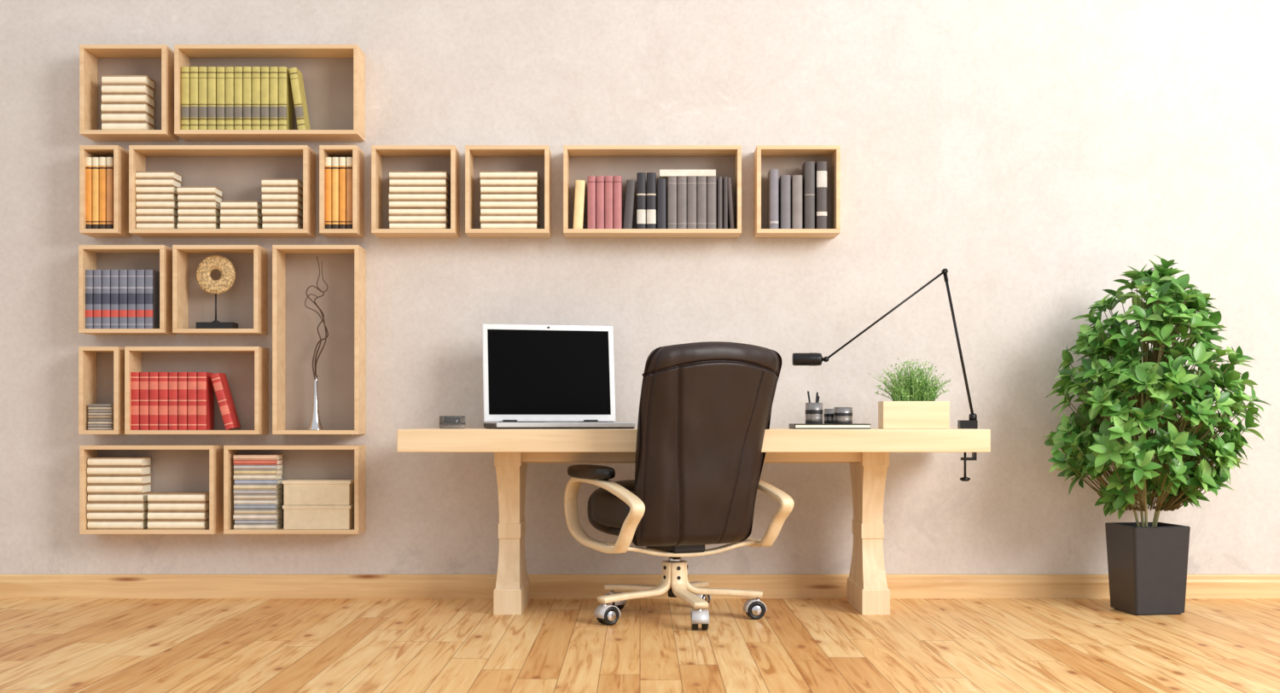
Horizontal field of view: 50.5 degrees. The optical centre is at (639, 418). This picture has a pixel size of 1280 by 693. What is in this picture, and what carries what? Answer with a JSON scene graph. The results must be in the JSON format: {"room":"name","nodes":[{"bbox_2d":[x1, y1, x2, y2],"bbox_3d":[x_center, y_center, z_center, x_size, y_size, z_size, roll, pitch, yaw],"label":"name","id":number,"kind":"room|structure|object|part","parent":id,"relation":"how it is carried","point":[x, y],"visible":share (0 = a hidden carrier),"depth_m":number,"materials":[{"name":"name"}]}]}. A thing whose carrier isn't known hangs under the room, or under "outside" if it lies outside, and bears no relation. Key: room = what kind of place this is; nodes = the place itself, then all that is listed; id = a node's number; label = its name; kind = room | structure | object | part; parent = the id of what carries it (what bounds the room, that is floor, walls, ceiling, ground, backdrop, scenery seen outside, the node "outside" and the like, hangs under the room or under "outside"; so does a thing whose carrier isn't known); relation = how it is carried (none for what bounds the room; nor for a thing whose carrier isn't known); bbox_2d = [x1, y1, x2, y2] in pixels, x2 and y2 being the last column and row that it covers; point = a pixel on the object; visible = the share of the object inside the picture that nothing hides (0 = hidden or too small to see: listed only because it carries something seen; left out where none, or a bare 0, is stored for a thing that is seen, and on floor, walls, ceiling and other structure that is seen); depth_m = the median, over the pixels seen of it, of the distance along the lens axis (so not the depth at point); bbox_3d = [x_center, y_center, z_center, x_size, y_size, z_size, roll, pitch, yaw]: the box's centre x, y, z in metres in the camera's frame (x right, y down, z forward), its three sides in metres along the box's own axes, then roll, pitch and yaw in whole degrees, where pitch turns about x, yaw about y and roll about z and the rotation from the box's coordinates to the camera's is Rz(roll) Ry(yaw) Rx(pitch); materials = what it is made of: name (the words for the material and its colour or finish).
{"room":"office","nodes":[
{"label":"office","id":0,"kind":"room"},
{"bbox_2d":[0,0,1279,574],"bbox_3d":[0.000,-0.905,6.075,12.000,3.400,0.150,0,0,0],"label":"wall","id":1,"kind":"structure","parent":0,"point":[1032,153],"depth_m":6.00,"materials":[{"name":"paint"}]},
{"bbox_2d":[78,346,124,434],"bbox_3d":[-2.332,-0.119,5.920,0.169,0.378,0.159,0,0,0],"label":"box shelf","id":2,"kind":"object","parent":1,"relation":"attached to","point":[101,369],"visible":0.66,"depth_m":5.88,"materials":[{"name":"brown wood"}]},
{"bbox_2d":[87,403,113,430],"bbox_3d":[-2.334,-0.005,5.921,0.104,0.113,0.121,0,0,0],"label":"books","id":3,"kind":"object","parent":2,"relation":"in","point":[95,419],"visible":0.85,"depth_m":5.87,"materials":[{"name":"grey paper"}]},
{"bbox_2d":[79,145,131,238],"bbox_3d":[-2.330,-0.986,5.920,0.165,0.378,0.159,0,0,0],"label":"box shelf","id":4,"kind":"object","parent":1,"relation":"attached to","point":[120,155],"visible":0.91,"depth_m":5.86,"materials":[{"name":"brown wood"}]},
{"bbox_2d":[85,157,113,228],"bbox_3d":[-2.340,-0.972,5.914,0.120,0.312,0.110,0,0,0],"label":"books","id":5,"kind":"object","parent":4,"relation":"in","point":[99,170],"visible":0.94,"depth_m":5.86,"materials":[{"name":"orange paper"}]},
{"bbox_2d":[78,244,176,335],"bbox_3d":[-2.233,-0.556,5.920,0.367,0.378,0.159,0,0,0],"label":"box shelf","id":6,"kind":"object","parent":1,"relation":"attached to","point":[158,258],"visible":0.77,"depth_m":5.89,"materials":[{"name":"brown wood"}]},
{"bbox_2d":[85,269,159,328],"bbox_3d":[-2.254,-0.514,5.915,0.296,0.255,0.111,0,0,0],"label":"books","id":7,"kind":"object","parent":6,"relation":"in","point":[114,299],"visible":0.96,"depth_m":5.86,"materials":[{"name":"grey paper"}]},
{"bbox_2d":[79,44,178,141],"bbox_3d":[-2.228,-1.416,5.920,0.371,0.386,0.159,0,0,0],"label":"box shelf","id":8,"kind":"object","parent":1,"relation":"attached to","point":[156,61],"visible":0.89,"depth_m":5.91,"materials":[{"name":"brown wood"}]},
{"bbox_2d":[100,75,156,129],"bbox_3d":[-2.232,-1.363,5.921,0.195,0.242,0.122,0,0,0],"label":"books","id":9,"kind":"object","parent":8,"relation":"in","point":[127,101],"visible":0.98,"depth_m":5.87,"materials":[{"name":"beige paper"}]},
{"bbox_2d":[79,444,224,534],"bbox_3d":[-2.125,0.308,5.920,0.577,0.382,0.159,0,0,0],"label":"box shelf","id":10,"kind":"object","parent":1,"relation":"attached to","point":[175,468],"visible":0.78,"depth_m":5.95,"materials":[{"name":"brown wood"}]},
{"bbox_2d":[86,456,151,529],"bbox_3d":[-2.270,0.326,5.922,0.242,0.310,0.122,0,0,0],"label":"books","id":11,"kind":"object","parent":10,"relation":"in","point":[119,487],"visible":0.98,"depth_m":5.87,"materials":[{"name":"beige paper"}]},
{"bbox_2d":[147,492,209,529],"bbox_3d":[-2.005,0.403,5.921,0.250,0.155,0.118,0,0,0],"label":"books","id":12,"kind":"object","parent":10,"relation":"in","point":[166,510],"visible":0.89,"depth_m":5.87,"materials":[{"name":"beige paper"}]},
{"bbox_2d":[124,346,268,434],"bbox_3d":[-1.930,-0.119,5.920,0.577,0.378,0.159,0,0,0],"label":"box shelf","id":13,"kind":"object","parent":1,"relation":"attached to","point":[246,369],"visible":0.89,"depth_m":5.99,"materials":[{"name":"brown wood"}]},
{"bbox_2d":[130,372,240,430],"bbox_3d":[-1.981,-0.074,5.914,0.451,0.250,0.111,0,0,0],"label":"books","id":14,"kind":"object","parent":13,"relation":"in","point":[159,400],"visible":1,"depth_m":5.86,"materials":[{"name":"red paper"}]},
{"bbox_2d":[172,244,267,335],"bbox_3d":[-1.829,-0.556,5.920,0.367,0.378,0.159,0,0,0],"label":"box shelf","id":15,"kind":"object","parent":1,"relation":"attached to","point":[245,304],"visible":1,"depth_m":5.98,"materials":[{"name":"brown wood"}]},
{"bbox_2d":[195,255,238,328],"bbox_3d":[-1.849,-0.548,5.915,0.171,0.325,0.080,0,0,0],"label":"ring sculpture","id":16,"kind":"object","parent":15,"relation":"in","point":[209,264],"visible":1,"depth_m":5.90,"materials":[{"name":"gold metal"}]},
{"bbox_2d":[128,145,315,238],"bbox_3d":[-1.816,-0.986,5.920,0.768,0.378,0.159,0,0,0],"label":"box shelf","id":17,"kind":"object","parent":1,"relation":"attached to","point":[238,171],"visible":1,"depth_m":5.98,"materials":[{"name":"brown wood"}]},
{"bbox_2d":[134,171,182,228],"bbox_3d":[-2.099,-0.942,5.921,0.166,0.252,0.121,0,0,0],"label":"books","id":18,"kind":"object","parent":17,"relation":"in","point":[157,206],"visible":0.91,"depth_m":5.87,"materials":[{"name":"beige paper"}]},
{"bbox_2d":[177,186,223,228],"bbox_3d":[-1.918,-0.908,5.922,0.165,0.186,0.121,0,0,0],"label":"books","id":19,"kind":"object","parent":17,"relation":"in","point":[199,207],"visible":0.9,"depth_m":5.87,"materials":[{"name":"beige paper"}]},
{"bbox_2d":[220,201,262,228],"bbox_3d":[-1.735,-0.877,5.923,0.161,0.123,0.120,0,0,0],"label":"books","id":20,"kind":"object","parent":17,"relation":"in","point":[234,214],"visible":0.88,"depth_m":5.87,"materials":[{"name":"beige paper"}]},
{"bbox_2d":[261,179,302,228],"bbox_3d":[-1.557,-0.925,5.921,0.158,0.219,0.122,0,0,0],"label":"books","id":21,"kind":"object","parent":17,"relation":"in","point":[282,199],"visible":0.92,"depth_m":5.87,"materials":[{"name":"beige paper"}]},
{"bbox_2d":[174,44,365,141],"bbox_3d":[-1.611,-1.416,5.920,0.790,0.386,0.159,0,0,0],"label":"box shelf","id":22,"kind":"object","parent":1,"relation":"attached to","point":[334,75],"visible":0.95,"depth_m":5.94,"materials":[{"name":"brown wood"}]},
{"bbox_2d":[180,66,310,129],"bbox_3d":[-1.716,-1.380,5.914,0.540,0.277,0.110,0,0,0],"label":"books","id":23,"kind":"object","parent":22,"relation":"in","point":[212,97],"visible":0.98,"depth_m":5.86,"materials":[{"name":"yellow paper"}]},
{"bbox_2d":[223,444,366,534],"bbox_3d":[-1.502,0.308,5.920,0.580,0.382,0.159,0,0,0],"label":"box shelf","id":24,"kind":"object","parent":1,"relation":"attached to","point":[300,462],"visible":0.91,"depth_m":5.93,"materials":[{"name":"brown wood"}]},
{"bbox_2d":[232,453,284,529],"bbox_3d":[-1.664,0.320,5.921,0.187,0.321,0.123,0,0,0],"label":"magazines","id":25,"kind":"object","parent":24,"relation":"in","point":[258,501],"visible":0.99,"depth_m":5.87,"materials":[{"name":"multicoloured paper"}]},
{"bbox_2d":[282,479,354,529],"bbox_3d":[-1.399,0.375,5.924,0.295,0.211,0.120,0,0,0],"label":"storage boxes","id":26,"kind":"object","parent":24,"relation":"in","point":[308,503],"visible":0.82,"depth_m":5.87},
{"bbox_2d":[272,244,366,434],"bbox_3d":[-1.398,-0.338,5.920,0.371,0.815,0.159,0,0,0],"label":"box shelf","id":27,"kind":"object","parent":1,"relation":"attached to","point":[341,363],"visible":1,"depth_m":5.99,"materials":[{"name":"brown wood"}]},
{"bbox_2d":[304,256,328,430],"bbox_3d":[-1.412,-0.328,5.914,0.088,0.758,0.068,0,0,34],"label":"vase","id":28,"kind":"object","parent":27,"relation":"on","point":[315,424],"visible":1,"depth_m":5.91,"materials":[{"name":"silver metal"}]},
{"bbox_2d":[319,145,364,238],"bbox_3d":[-1.300,-0.986,5.920,0.162,0.378,0.159,0,0,0],"label":"box shelf","id":29,"kind":"object","parent":1,"relation":"attached to","point":[357,230],"visible":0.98,"depth_m":5.85,"materials":[{"name":"brown wood"}]},
{"bbox_2d":[325,157,352,228],"bbox_3d":[-1.302,-0.972,5.915,0.120,0.312,0.108,0,0,0],"label":"books","id":30,"kind":"object","parent":29,"relation":"in","point":[338,171],"visible":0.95,"depth_m":5.86,"materials":[{"name":"orange paper"}]},
{"bbox_2d":[371,145,459,238],"bbox_3d":[-0.977,-0.986,5.920,0.360,0.378,0.159,0,0,0],"label":"box shelf","id":31,"kind":"object","parent":1,"relation":"attached to","point":[385,159],"visible":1,"depth_m":5.91,"materials":[{"name":"brown wood"}]},
{"bbox_2d":[388,171,450,228],"bbox_3d":[-0.962,-0.942,5.922,0.250,0.252,0.123,0,0,0],"label":"books","id":32,"kind":"object","parent":31,"relation":"in","point":[417,200],"visible":0.96,"depth_m":5.87,"materials":[{"name":"beige paper"}]},
{"bbox_2d":[465,145,551,238],"bbox_3d":[-0.573,-0.986,5.920,0.360,0.378,0.159,0,0,0],"label":"box shelf","id":33,"kind":"object","parent":1,"relation":"attached to","point":[478,158],"visible":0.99,"depth_m":5.95,"materials":[{"name":"brown wood"}]},
{"bbox_2d":[479,171,539,228],"bbox_3d":[-0.568,-0.942,5.921,0.250,0.252,0.122,0,0,0],"label":"books","id":34,"kind":"object","parent":33,"relation":"in","point":[509,200],"visible":0.99,"depth_m":5.87,"materials":[{"name":"beige paper"}]},
{"bbox_2d":[0,574,1279,598],"bbox_3d":[0.000,0.742,5.989,12.000,0.106,0.019,0,0,0],"label":"baseboard","id":35,"kind":"structure","parent":1,"relation":"attached to","point":[11,585],"depth_m":5.98,"materials":[{"name":"brown wood"}]},
{"bbox_2d":[563,145,741,238],"bbox_3d":[0.053,-0.986,5.920,0.768,0.378,0.159,0,0,0],"label":"box shelf","id":36,"kind":"object","parent":1,"relation":"attached to","point":[579,161],"visible":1,"depth_m":5.95,"materials":[{"name":"brown wood"}]},
{"bbox_2d":[573,172,734,228],"bbox_3d":[0.060,-0.939,5.916,0.700,0.246,0.112,0,0,0],"label":"books","id":37,"kind":"object","parent":36,"relation":"in","point":[691,200],"visible":0.9,"depth_m":5.86,"materials":[{"name":"grey paper"}]},
{"bbox_2d":[659,169,715,180],"bbox_3d":[0.206,-1.060,5.911,0.243,0.029,0.098,0,0,0],"label":"flat book","id":38,"kind":"object","parent":37,"relation":"on","point":[663,173],"visible":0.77,"depth_m":5.86,"materials":[{"name":"beige paper"}]},
{"bbox_2d":[753,145,840,238],"bbox_3d":[0.683,-0.986,5.920,0.360,0.378,0.159,0,0,0],"label":"box shelf","id":39,"kind":"object","parent":1,"relation":"attached to","point":[788,160],"visible":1,"depth_m":5.94,"materials":[{"name":"brown wood"}]},
{"bbox_2d":[768,161,826,228],"bbox_3d":[0.685,-0.963,5.915,0.248,0.294,0.111,0,0,0],"label":"books","id":40,"kind":"object","parent":39,"relation":"in","point":[799,201],"visible":0.95,"depth_m":5.86,"materials":[{"name":"grey paper"}]},
{"bbox_2d":[0,598,1279,692],"bbox_3d":[0.000,0.855,1.575,12.000,0.120,9.150,0,0,0],"label":"floor","id":41,"kind":"structure","parent":0,"point":[48,645],"depth_m":4.72,"materials":[{"name":"brown wood"}]},
{"bbox_2d":[564,341,794,629],"bbox_3d":[0.155,0.255,5.367,0.739,1.080,0.776,0,0,-25],"label":"office chair","id":42,"kind":"object","parent":41,"relation":"on","point":[705,411],"visible":1,"depth_m":5.12,"materials":[{"name":"brown leather"}]},
{"bbox_3d":[-0.146,0.372,5.262,0.052,0.285,0.677,0,0,-25],"label":"arm frame","id":43,"kind":"part","parent":42,"relation":"part of","materials":[{"name":"brown wood"}]},
{"bbox_3d":[0.108,0.370,5.468,0.536,0.240,0.550,0,0,-25],"label":"seat","id":44,"kind":"part","parent":42,"relation":"part of","materials":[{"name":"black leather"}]},
{"bbox_3d":[-0.016,0.640,5.299,0.322,0.141,0.056,0,0,-33],"label":"leg","id":45,"kind":"part","parent":42,"relation":"part of","materials":[{"name":"brown wood"}]},
{"bbox_3d":[-0.005,0.640,5.517,0.322,0.141,0.056,0,0,39],"label":"leg","id":46,"kind":"part","parent":42,"relation":"part of","materials":[{"name":"brown wood"}]},
{"bbox_3d":[0.250,0.103,5.164,0.570,0.777,0.326,0,0,-25],"label":"backrest","id":47,"kind":"part","parent":42,"relation":"part of","materials":[{"name":"brown leather"}]},
{"bbox_3d":[0.430,0.372,5.531,0.052,0.285,0.677,0,0,-25],"label":"arm frame","id":48,"kind":"part","parent":42,"relation":"part of","materials":[{"name":"brown wood"}]},
{"bbox_2d":[396,428,990,614],"bbox_3d":[0.208,0.419,5.577,2.302,0.752,0.635,0,0,0],"label":"wooden desk","id":49,"kind":"object","parent":41,"relation":"on","point":[866,451],"visible":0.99,"depth_m":5.49,"materials":[{"name":"brown wood"}]},
{"bbox_2d":[438,415,465,428],"bbox_3d":[-0.772,0.017,5.580,0.108,0.052,0.108,0,0,0],"label":"glass candle holder","id":50,"kind":"object","parent":49,"relation":"on","point":[445,421],"visible":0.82,"depth_m":5.53,"materials":[{"name":"grey"}]},
{"bbox_3d":[-0.536,0.464,5.690,0.112,0.663,0.410,0,0,0],"label":"trestle leg","id":51,"kind":"part","parent":49,"relation":"part of","materials":[{"name":"brown wood"}]},
{"bbox_2d":[482,323,635,429],"bbox_3d":[-0.346,-0.179,5.638,0.574,0.443,0.399,0,0,-15],"label":"open laptop","id":52,"kind":"object","parent":49,"relation":"on","point":[535,375],"visible":1,"depth_m":5.79,"materials":[{"name":"silver metal"}]},
{"bbox_3d":[0.209,0.160,5.690,1.401,0.055,0.050,0,0,0],"label":"rail","id":53,"kind":"part","parent":49,"relation":"part of","materials":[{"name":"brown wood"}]},
{"bbox_2d":[789,423,870,428],"bbox_3d":[0.768,0.033,5.510,0.304,0.020,0.200,0,0,0],"label":"notebook","id":54,"kind":"object","parent":49,"relation":"on","point":[791,425],"visible":0.99,"depth_m":5.41,"materials":[{"name":"paper"}]},
{"bbox_2d":[805,388,822,423],"bbox_3d":[0.702,-0.049,5.470,0.072,0.142,0.072,0,0,0],"label":"pen cup","id":55,"kind":"object","parent":54,"relation":"on","point":[813,410],"visible":1,"depth_m":5.44,"materials":[{"name":"metal"}]},
{"bbox_2d":[823,408,833,423],"bbox_3d":[0.778,-0.008,5.545,0.054,0.060,0.054,0,0,0],"label":"tin","id":56,"kind":"object","parent":54,"relation":"on","point":[828,413],"visible":0.8,"depth_m":5.52,"materials":[{"name":"metal"}]},
{"bbox_2d":[833,407,852,423],"bbox_3d":[0.817,-0.011,5.460,0.076,0.066,0.076,0,0,0],"label":"tin","id":57,"kind":"object","parent":54,"relation":"on","point":[841,415],"visible":1,"depth_m":5.43,"materials":[{"name":"metal"}]},
{"bbox_3d":[0.955,0.464,5.690,0.112,0.663,0.410,0,0,0],"label":"trestle leg","id":58,"kind":"part","parent":49,"relation":"part of","materials":[{"name":"brown wood"}]},
{"bbox_2d":[791,268,977,481],"bbox_3d":[1.001,-0.177,5.550,0.753,0.869,0.054,0,0,0],"label":"desk lamp","id":59,"kind":"object","parent":49,"relation":"attached to","point":[811,358],"visible":0.98,"depth_m":5.54,"materials":[{"name":"black metal"}]},
{"bbox_2d":[867,358,951,428],"bbox_3d":[1.111,-0.103,5.586,0.347,0.290,0.155,0,0,5],"label":"potted plant","id":60,"kind":"object","parent":49,"relation":"on","point":[913,404],"visible":1,"depth_m":5.52,"materials":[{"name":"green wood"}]},
{"bbox_2d":[1041,254,1272,615],"bbox_3d":[2.088,0.061,5.571,0.823,1.468,0.752,0,0,-29],"label":"potted shrub","id":61,"kind":"object","parent":41,"relation":"on","point":[1131,393],"visible":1,"depth_m":5.45,"materials":[{"name":"green plant"}]},
{"bbox_2d":[1105,522,1190,615],"bbox_3d":[2.085,0.616,5.580,0.248,0.358,0.248,0,0,-9],"label":"pot","id":62,"kind":"object","parent":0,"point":[1148,561],"depth_m":5.47,"materials":[{"name":"black plastic"}]}
]}

